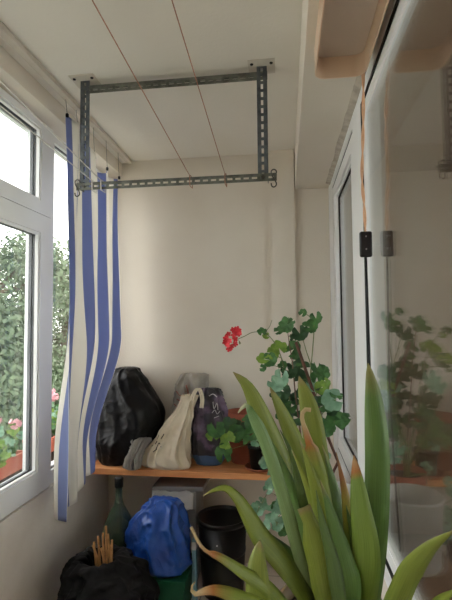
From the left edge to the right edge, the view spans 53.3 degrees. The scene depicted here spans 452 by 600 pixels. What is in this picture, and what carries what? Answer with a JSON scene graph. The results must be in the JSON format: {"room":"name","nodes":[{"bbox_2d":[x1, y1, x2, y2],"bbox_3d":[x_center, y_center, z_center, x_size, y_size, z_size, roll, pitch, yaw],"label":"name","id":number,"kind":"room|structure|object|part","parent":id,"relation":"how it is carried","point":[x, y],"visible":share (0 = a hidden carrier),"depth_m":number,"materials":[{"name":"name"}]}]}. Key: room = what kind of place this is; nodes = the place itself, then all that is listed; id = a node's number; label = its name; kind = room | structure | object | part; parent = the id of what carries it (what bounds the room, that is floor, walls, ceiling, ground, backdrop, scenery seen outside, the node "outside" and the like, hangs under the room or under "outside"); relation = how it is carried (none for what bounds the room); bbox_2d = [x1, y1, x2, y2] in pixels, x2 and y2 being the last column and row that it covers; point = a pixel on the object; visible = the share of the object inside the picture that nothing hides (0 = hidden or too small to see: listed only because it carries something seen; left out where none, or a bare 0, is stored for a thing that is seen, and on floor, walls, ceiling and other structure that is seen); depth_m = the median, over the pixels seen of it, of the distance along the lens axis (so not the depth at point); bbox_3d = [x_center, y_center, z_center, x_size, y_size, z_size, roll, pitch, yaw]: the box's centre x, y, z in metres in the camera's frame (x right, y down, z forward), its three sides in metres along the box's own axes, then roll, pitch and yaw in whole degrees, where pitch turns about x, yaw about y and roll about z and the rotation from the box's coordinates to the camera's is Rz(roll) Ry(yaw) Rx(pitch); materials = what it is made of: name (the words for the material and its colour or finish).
{"room":"sunroom","nodes":[
{"label":"sunroom","id":0,"kind":"room"},
{"bbox_2d":[0,453,108,599],"bbox_3d":[-1.069,1.179,0.990,0.146,0.668,3.800,-1,-3,7],"label":"wall","id":1,"kind":"structure","parent":0,"point":[35,546],"depth_m":2.11,"materials":[{"name":"paint"}]},
{"bbox_3d":[-1.243,0.970,1.327,0.280,0.044,4.400,-1,-3,7],"label":"sill","id":2,"kind":"structure","parent":1,"relation":"attached to","visible":0},
{"bbox_2d":[0,418,22,483],"bbox_3d":[-1.167,0.739,2.022,0.243,0.487,0.706,-1,-3,7],"label":"flower box","id":3,"kind":"object","parent":2,"relation":"on","point":[11,458],"visible":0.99,"depth_m":2.24,"materials":[{"name":"plastic"}]},
{"bbox_3d":[-1.062,0.625,2.270,0.064,0.057,0.062,-1,-3,7],"label":"flower","id":4,"kind":"part","parent":3,"relation":"part of","materials":[{"name":"pink plant"}]},
{"bbox_2d":[22,388,58,460],"bbox_3d":[-1.044,0.792,2.949,0.250,0.475,0.735,-1,-3,7],"label":"flower box","id":5,"kind":"object","parent":2,"relation":"on","point":[54,413],"visible":0.05,"depth_m":2.71,"materials":[{"name":"plastic"}]},
{"bbox_3d":[-1.103,0.623,2.886,0.059,0.063,0.062,-1,-3,7],"label":"flower","id":6,"kind":"part","parent":5,"relation":"part of","materials":[{"name":"pink plant"}]},
{"bbox_2d":[0,45,121,176],"bbox_3d":[-1.038,-0.080,1.050,0.230,1.852,3.800,-1,-3,7],"label":"wall","id":7,"kind":"structure","parent":0,"point":[14,76],"depth_m":2.02,"materials":[{"name":"paint"}]},
{"bbox_2d":[0,87,52,519],"bbox_3d":[-0.967,-0.003,1.699,0.100,1.760,1.070,-1,-3,7],"label":"window","id":8,"kind":"structure","parent":7,"relation":"in","point":[29,212],"depth_m":2.09,"materials":[{"name":"white plastic"}]},
{"bbox_2d":[49,135,101,484],"bbox_3d":[-0.867,0.041,2.547,0.075,1.760,0.640,-1,-3,7],"label":"window","id":9,"kind":"structure","parent":7,"relation":"in","point":[58,145],"depth_m":2.26,"materials":[{"name":"white plastic"}]},
{"bbox_2d":[0,0,301,160],"bbox_3d":[-0.310,-1.065,1.030,1.750,0.100,4.050,-1,-3,7],"label":"ceiling","id":10,"kind":"structure","parent":0,"point":[67,37],"depth_m":1.83,"materials":[{"name":"paint"}]},
{"bbox_2d":[0,21,131,163],"bbox_3d":[-0.892,-0.994,1.093,0.070,0.024,3.730,-1,-3,7],"label":"rail","id":11,"kind":"object","parent":10,"relation":"attached to","point":[9,42],"visible":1,"depth_m":1.97,"materials":[{"name":"paint"}]},
{"bbox_2d":[54,104,121,521],"bbox_3d":[-0.697,0.033,2.353,0.089,1.902,0.723,-1,-3,6],"label":"curtain","id":12,"kind":"object","parent":11,"relation":"hanging from","point":[94,339],"visible":0.95,"depth_m":2.23,"materials":[{"name":"fabric"}]},
{"bbox_2d":[68,58,276,191],"bbox_3d":[-0.231,-0.724,1.913,0.882,0.490,0.105,-1,-3,7],"label":"frame","id":13,"kind":"object","parent":10,"relation":"hanging from","point":[88,84],"visible":0.99,"depth_m":1.90,"materials":[{"name":"metal"}]},
{"bbox_2d":[0,105,96,193],"bbox_3d":[-1.023,-0.834,0.609,0.015,0.599,2.908,-1,-3,18],"label":"clothesline","id":14,"kind":"object","parent":13,"relation":"attached to","point":[92,181],"visible":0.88,"depth_m":1.71,"materials":[{"name":"white"}]},
{"bbox_2d":[0,81,105,192],"bbox_3d":[-0.913,-0.875,0.597,0.013,0.678,2.884,-1,-3,15],"label":"clothesline","id":15,"kind":"object","parent":13,"relation":"attached to","point":[0,81],"visible":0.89,"depth_m":1.63,"materials":[{"name":"grey plastic"}]},
{"bbox_2d":[74,179,79,196],"bbox_3d":[-0.640,-0.482,1.938,0.027,0.078,0.006,-1,-3,7],"label":"hook","id":16,"kind":"object","parent":13,"relation":"hanging from","point":[76,179],"visible":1,"depth_m":1.94,"materials":[{"name":"metal"}]},
{"bbox_3d":[-0.616,-0.961,1.976,0.110,0.004,0.105,-1,-3,7],"label":"ceiling plate","id":17,"kind":"part","parent":13,"relation":"part of","materials":[{"name":"paint"}]},
{"bbox_3d":[-0.612,-0.719,1.976,0.042,0.487,0.040,-1,-3,7],"label":"leg","id":18,"kind":"part","parent":13,"relation":"part of","materials":[{"name":"metal"}]},
{"bbox_2d":[92,0,192,188],"bbox_3d":[-0.358,-0.692,0.515,0.008,0.294,2.856,-1,-3,9],"label":"clothesline","id":19,"kind":"object","parent":13,"relation":"attached to","point":[92,0],"visible":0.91,"depth_m":1.25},
{"bbox_2d":[171,0,226,186],"bbox_3d":[-0.178,-0.699,0.491,0.008,0.301,2.856,-1,-3,7],"label":"clothesline","id":20,"kind":"object","parent":13,"relation":"attached to","point":[171,0],"visible":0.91,"depth_m":1.25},
{"bbox_3d":[0.149,-0.973,1.876,0.110,0.004,0.105,-1,-3,7],"label":"ceiling plate","id":21,"kind":"part","parent":13,"relation":"part of","materials":[{"name":"paint"}]},
{"bbox_3d":[0.152,-0.731,1.876,0.042,0.487,0.040,-1,-3,7],"label":"leg","id":22,"kind":"part","parent":13,"relation":"part of","materials":[{"name":"metal"}]},
{"bbox_2d":[270,169,276,187],"bbox_3d":[0.195,-0.495,1.829,0.027,0.078,0.006,-1,-3,7],"label":"hook","id":23,"kind":"object","parent":13,"relation":"hanging from","point":[272,169],"visible":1,"depth_m":1.83,"materials":[{"name":"metal"}]},
{"bbox_2d":[108,152,357,563],"bbox_3d":[-0.043,0.342,2.892,1.750,2.520,0.150,-1,-3,7],"label":"wall","id":24,"kind":"structure","parent":0,"point":[195,264],"depth_m":2.85,"materials":[{"name":"paint"}]},
{"bbox_2d":[93,458,269,480],"bbox_3d":[-0.253,1.005,2.638,1.044,0.110,0.336,-1,-3,7],"label":"shelf","id":25,"kind":"object","parent":24,"relation":"attached to","point":[226,470],"visible":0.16,"depth_m":2.49,"materials":[{"name":"brown wood"}]},
{"bbox_2d":[96,366,164,465],"bbox_3d":[-0.565,0.677,2.682,0.413,0.552,0.349,-1,-3,7],"label":"bag","id":26,"kind":"object","parent":25,"relation":"on","point":[132,408],"visible":0.8,"depth_m":2.56,"materials":[{"name":"black plastic"}]},
{"bbox_2d":[122,437,151,470],"bbox_3d":[-0.494,0.858,2.512,0.170,0.172,0.080,-1,-3,7],"label":"gloves","id":27,"kind":"object","parent":25,"relation":"on","point":[133,459],"visible":1,"depth_m":2.50,"materials":[{"name":"grey fabric"}]},
{"bbox_2d":[142,388,203,469],"bbox_3d":[-0.302,0.720,2.545,0.370,0.448,0.141,-1,-3,7],"label":"cloth bag","id":28,"kind":"object","parent":25,"relation":"on","point":[170,449],"visible":0.99,"depth_m":2.51,"materials":[{"name":"beige fabric"}]},
{"bbox_3d":[-0.162,0.548,2.520,0.080,0.113,0.025,-1,-3,7],"label":"handle","id":29,"kind":"part","parent":28,"relation":"part of","materials":[{"name":"beige fabric"}]},
{"bbox_2d":[172,373,208,457],"bbox_3d":[-0.225,0.702,2.752,0.250,0.504,0.128,-1,-3,7],"label":"plastic bag","id":30,"kind":"object","parent":25,"relation":"on","point":[186,383],"visible":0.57,"depth_m":2.73,"materials":[{"name":"grey"}]},
{"bbox_2d":[191,387,227,465],"bbox_3d":[-0.097,0.729,2.625,0.227,0.434,0.160,-1,-3,7],"label":"bag","id":31,"kind":"object","parent":25,"relation":"on","point":[215,408],"visible":0.74,"depth_m":2.57,"materials":[{"name":"purple fabric"}]},
{"bbox_2d":[209,394,219,417],"bbox_3d":[-0.067,0.608,2.574,0.068,0.138,0.022,-2,-3,24],"label":"print","id":32,"kind":"object","parent":31,"relation":"attached to","point":[214,399],"depth_m":2.57,"materials":[{"name":"white paint"}]},
{"bbox_2d":[205,415,267,472],"bbox_3d":[0.080,0.785,2.485,0.369,0.304,0.245,-1,-3,7],"label":"potted plant","id":33,"kind":"object","parent":25,"relation":"on","point":[239,430],"visible":0.83,"depth_m":2.45,"materials":[{"name":"plant"}]},
{"bbox_3d":[0.187,0.869,2.506,0.132,0.126,0.132,-1,-3,7],"label":"pot","id":34,"kind":"part","parent":33,"relation":"part of","materials":[{"name":"black plastic"}]},
{"bbox_2d":[228,408,252,464],"bbox_3d":[0.110,0.802,2.656,0.220,0.289,0.220,-1,-3,7],"label":"flower pot","id":35,"kind":"object","parent":25,"relation":"on","point":[240,455],"visible":0.35,"depth_m":2.58,"materials":[{"name":"ceramic"}]},
{"bbox_2d":[191,563,285,599],"bbox_3d":[-0.322,1.562,0.897,1.640,0.120,4.050,-1,-3,7],"label":"floor","id":36,"kind":"structure","parent":0,"point":[273,575],"depth_m":2.54,"materials":[{"name":"white tile"}]},
{"bbox_2d":[57,544,159,599],"bbox_3d":[-0.535,1.369,2.013,0.504,0.384,0.472,-1,-3,7],"label":"sack","id":37,"kind":"object","parent":36,"relation":"on","point":[128,577],"visible":0.88,"depth_m":1.97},
{"bbox_2d":[93,542,97,566],"bbox_3d":[-0.599,1.186,2.069,0.026,0.144,0.012,-1,-3,7],"label":"stick","id":38,"kind":"object","parent":37,"relation":"in","point":[94,546],"visible":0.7,"depth_m":2.07,"materials":[{"name":"brown wood"}]},
{"bbox_2d":[97,536,100,565],"bbox_3d":[-0.582,1.178,2.070,0.032,0.175,0.012,-2,-3,29],"label":"stick","id":39,"kind":"object","parent":37,"relation":"in","point":[98,542],"visible":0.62,"depth_m":2.07,"materials":[{"name":"brown wood"}]},
{"bbox_2d":[100,547,105,562],"bbox_3d":[-0.555,1.207,2.057,0.042,0.147,0.012,0,-3,-9],"label":"stick","id":40,"kind":"object","parent":37,"relation":"in","point":[101,549],"visible":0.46,"depth_m":2.06,"materials":[{"name":"brown wood"}]},
{"bbox_2d":[102,533,104,560],"bbox_3d":[-0.562,1.161,2.065,0.017,0.178,0.012,-1,-3,7],"label":"stick","id":41,"kind":"object","parent":37,"relation":"in","point":[103,545],"visible":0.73,"depth_m":2.06,"materials":[{"name":"brown wood"}]},
{"bbox_2d":[105,526,107,563],"bbox_3d":[-0.547,1.149,2.061,0.011,0.226,0.018,-3,-4,40],"label":"stick","id":42,"kind":"object","parent":37,"relation":"in","point":[106,544],"visible":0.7,"depth_m":2.06,"materials":[{"name":"brown wood"}]},
{"bbox_2d":[107,534,109,562],"bbox_3d":[-0.536,1.155,2.063,0.022,0.160,0.012,-2,-3,25],"label":"stick","id":43,"kind":"object","parent":37,"relation":"in","point":[108,539],"visible":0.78,"depth_m":2.06,"materials":[{"name":"brown wood"}]},
{"bbox_2d":[110,539,112,561],"bbox_3d":[-0.521,1.174,2.056,0.013,0.156,0.019,-1,-3,7],"label":"stick","id":44,"kind":"object","parent":37,"relation":"in","point":[111,554],"visible":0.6,"depth_m":2.05,"materials":[{"name":"brown wood"}]},
{"bbox_2d":[101,476,131,546],"bbox_3d":[-0.576,1.269,2.415,0.188,0.627,0.188,-1,-3,7],"label":"bottle","id":45,"kind":"object","parent":36,"relation":"on","point":[117,520],"visible":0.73,"depth_m":2.37,"materials":[{"name":"green glass"}]},
{"bbox_2d":[153,553,191,599],"bbox_3d":[-0.299,1.482,2.345,0.240,0.190,0.285,-1,-3,7],"label":"crate","id":46,"kind":"object","parent":36,"relation":"on","point":[177,587],"visible":0.28,"depth_m":2.21,"materials":[{"name":"green plastic"}]},
{"bbox_2d":[125,495,192,577],"bbox_3d":[-0.346,1.212,2.337,0.306,0.345,0.312,2,-4,-39],"label":"bag","id":47,"kind":"object","parent":46,"relation":"on","point":[158,533],"visible":0.94,"depth_m":2.25,"materials":[{"name":"blue plastic"}]},
{"bbox_3d":[-0.300,1.393,2.349,0.240,0.012,0.285,-1,-3,7],"label":"lid","id":48,"kind":"part","parent":46,"relation":"part of","materials":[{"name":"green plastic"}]},
{"bbox_2d":[152,477,209,579],"bbox_3d":[-0.259,1.324,2.632,0.300,0.533,0.291,-1,-3,7],"label":"storage box","id":49,"kind":"object","parent":36,"relation":"on","point":[189,491],"visible":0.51,"depth_m":2.55,"materials":[{"name":"grey plastic"}]},
{"bbox_3d":[-0.258,1.075,2.666,0.300,0.032,0.250,-1,-3,7],"label":"lid","id":50,"kind":"part","parent":49,"relation":"part of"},
{"bbox_2d":[192,537,197,599],"bbox_3d":[-0.163,1.411,2.343,0.023,0.329,0.041,-1,-3,7],"label":"carton","id":51,"kind":"object","parent":36,"relation":"on","point":[194,543],"visible":0.84,"depth_m":2.33,"materials":[{"name":"cardboard"}]},
{"bbox_2d":[196,505,245,599],"bbox_3d":[-0.019,1.379,2.457,0.284,0.401,0.284,-1,-3,7],"label":"waste bin","id":52,"kind":"object","parent":36,"relation":"on","point":[221,528],"visible":0.71,"depth_m":2.36,"materials":[{"name":"black plastic"}]},
{"bbox_3d":[0.352,1.213,1.426,0.248,0.620,1.440,-1,-3,7],"label":"bench","id":53,"kind":"object","parent":36,"relation":"on","visible":0},
{"bbox_2d":[222,309,350,536],"bbox_3d":[0.248,0.507,1.932,0.486,0.945,0.302,0,-3,-12],"label":"geranium","id":54,"kind":"object","parent":53,"relation":"on","point":[327,398],"visible":0.66,"depth_m":1.98,"materials":[{"name":"plant"}]},
{"bbox_3d":[0.315,0.441,2.014,0.072,0.657,0.029,0,-3,-10],"label":"woody stem","id":55,"kind":"part","parent":54,"relation":"part of","materials":[{"name":"plant"}]},
{"bbox_2d":[190,363,451,599],"bbox_3d":[0.206,0.506,0.951,0.475,0.742,0.378,-2,-3,20],"label":"potted plant","id":56,"kind":"object","parent":53,"relation":"on","point":[338,541],"visible":1,"depth_m":0.94,"materials":[{"name":"plant"}]},
{"bbox_2d":[337,481,350,494],"bbox_3d":[0.372,0.792,1.587,0.210,0.235,0.210,-1,-3,7],"label":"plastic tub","id":57,"kind":"object","parent":53,"relation":"on","point":[338,482],"visible":0.03,"depth_m":1.66,"materials":[{"name":"white plastic"}]},
{"bbox_2d":[270,149,297,546],"bbox_3d":[0.359,0.331,2.741,0.142,2.520,0.045,-1,-3,7],"label":"pillar","id":58,"kind":"structure","parent":0,"point":[282,195],"depth_m":2.75,"materials":[{"name":"paint"}]},
{"bbox_2d":[294,0,355,189],"bbox_3d":[0.305,-0.906,0.915,0.250,0.240,3.800,-1,-3,7],"label":"beam","id":59,"kind":"structure","parent":0,"point":[322,104],"depth_m":1.79,"materials":[{"name":"paint"}]},
{"bbox_2d":[314,0,388,366],"bbox_3d":[0.326,-0.018,1.050,0.174,1.520,0.762,-1,-3,7],"label":"ceiling lamp","id":60,"kind":"object","parent":59,"relation":"attached to","point":[347,31],"visible":0.84,"depth_m":1.30,"materials":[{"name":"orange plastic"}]},
{"bbox_2d":[318,0,378,57],"bbox_3d":[0.303,-0.771,1.050,0.143,0.013,0.670,-1,-3,7],"label":"diffuser","id":61,"kind":"object","parent":60,"relation":"attached to","point":[347,25],"depth_m":1.25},
{"bbox_3d":[0.303,-0.739,1.048,0.153,0.080,0.680,-1,-3,7],"label":"lamp shade","id":62,"kind":"part","parent":60,"relation":"part of","materials":[{"name":"pink plastic"}]},
{"bbox_3d":[0.427,-0.467,1.395,0.016,0.502,0.086,-1,-3,10],"label":"cord","id":63,"kind":"part","parent":60,"relation":"part of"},
{"bbox_2d":[359,231,372,256],"bbox_3d":[0.440,-0.175,1.417,0.038,0.081,0.020,-1,-3,7],"label":"switch","id":64,"kind":"object","parent":60,"relation":"attached to","point":[365,237],"depth_m":1.41,"materials":[{"name":"plastic"}]},
{"bbox_3d":[0.439,0.311,1.391,0.024,0.896,0.009,-1,-3,7],"label":"cord","id":65,"kind":"part","parent":60,"relation":"part of","materials":[{"name":"black plastic"}]},
{"bbox_2d":[334,457,387,599],"bbox_3d":[0.417,0.351,0.836,0.045,2.280,3.800,-1,-3,7],"label":"wall","id":66,"kind":"structure","parent":0,"point":[384,588],"depth_m":1.37,"materials":[{"name":"paint"}]},
{"bbox_2d":[326,71,366,184],"bbox_3d":[0.442,-0.752,1.445,0.031,0.013,2.500,-1,-3,7],"label":"trim","id":67,"kind":"structure","parent":66,"relation":"attached to","point":[357,86],"depth_m":1.87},
{"bbox_2d":[328,100,390,533],"bbox_3d":[0.609,0.069,2.186,0.085,1.580,1.095,-1,-3,7],"label":"window","id":68,"kind":"structure","parent":66,"relation":"in","point":[345,174],"depth_m":2.12,"materials":[{"name":"white plastic"}]},
{"bbox_3d":[0.591,0.069,2.135,0.058,1.443,0.758,-1,-3,7],"label":"sash","id":69,"kind":"part","parent":68,"relation":"part of","materials":[{"name":"white plastic"}]},
{"bbox_3d":[0.590,0.069,2.135,0.004,1.319,0.634,-1,-3,7],"label":"glass","id":70,"kind":"part","parent":68,"relation":"part of","materials":[{"name":"white"}]},
{"bbox_2d":[356,0,422,599],"bbox_3d":[0.414,0.002,0.879,0.041,1.580,1.550,-1,-3,7],"label":"door frame","id":71,"kind":"structure","parent":66,"relation":"in","point":[398,14],"depth_m":1.50,"materials":[{"name":"white plastic"}]},
{"bbox_3d":[0.414,0.002,0.879,0.041,1.580,1.550,-1,-3,7],"label":"frame","id":72,"kind":"part","parent":71,"relation":"part of","materials":[{"name":"white plastic"}]},
{"bbox_3d":[0.413,0.005,0.887,0.028,1.445,1.334,-1,-3,7],"label":"sash","id":73,"kind":"part","parent":71,"relation":"part of","materials":[{"name":"white plastic"}]},
{"bbox_2d":[377,0,451,599],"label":"glass door","id":74,"kind":"structure","parent":0,"point":[415,97],"depth_m":3.11,"materials":[{"name":"glass"}]},
{"label":"outside","id":75,"kind":"structure","parent":0,"visible":0},
{"bbox_3d":[-27.873,6.185,23.570,58.400,0.100,80.000,-1,-3,7],"label":"terrain","id":76,"kind":"structure","parent":75,"visible":0},
{"bbox_2d":[0,245,16,303],"bbox_3d":[-9.588,1.791,16.572,4.295,7.661,5.487,2,-4,-39],"label":"tree","id":77,"kind":"object","parent":76,"relation":"on","point":[2,272],"visible":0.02,"depth_m":15.93,"materials":[{"name":"green plant"}]},
{"bbox_2d":[0,230,69,449],"bbox_3d":[-3.840,1.851,7.656,3.340,6.507,3.482,2,-4,-42],"label":"tree","id":78,"kind":"object","parent":76,"relation":"on","point":[12,327],"visible":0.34,"depth_m":7.17,"materials":[{"name":"green plant"}]},
{"bbox_2d":[21,256,69,401],"bbox_3d":[-4.612,2.039,12.794,3.922,6.681,3.764,-1,-3,15],"label":"tree","id":79,"kind":"object","parent":76,"relation":"on","point":[59,339],"visible":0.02,"depth_m":12.63,"materials":[{"name":"green plant"}]}
]}

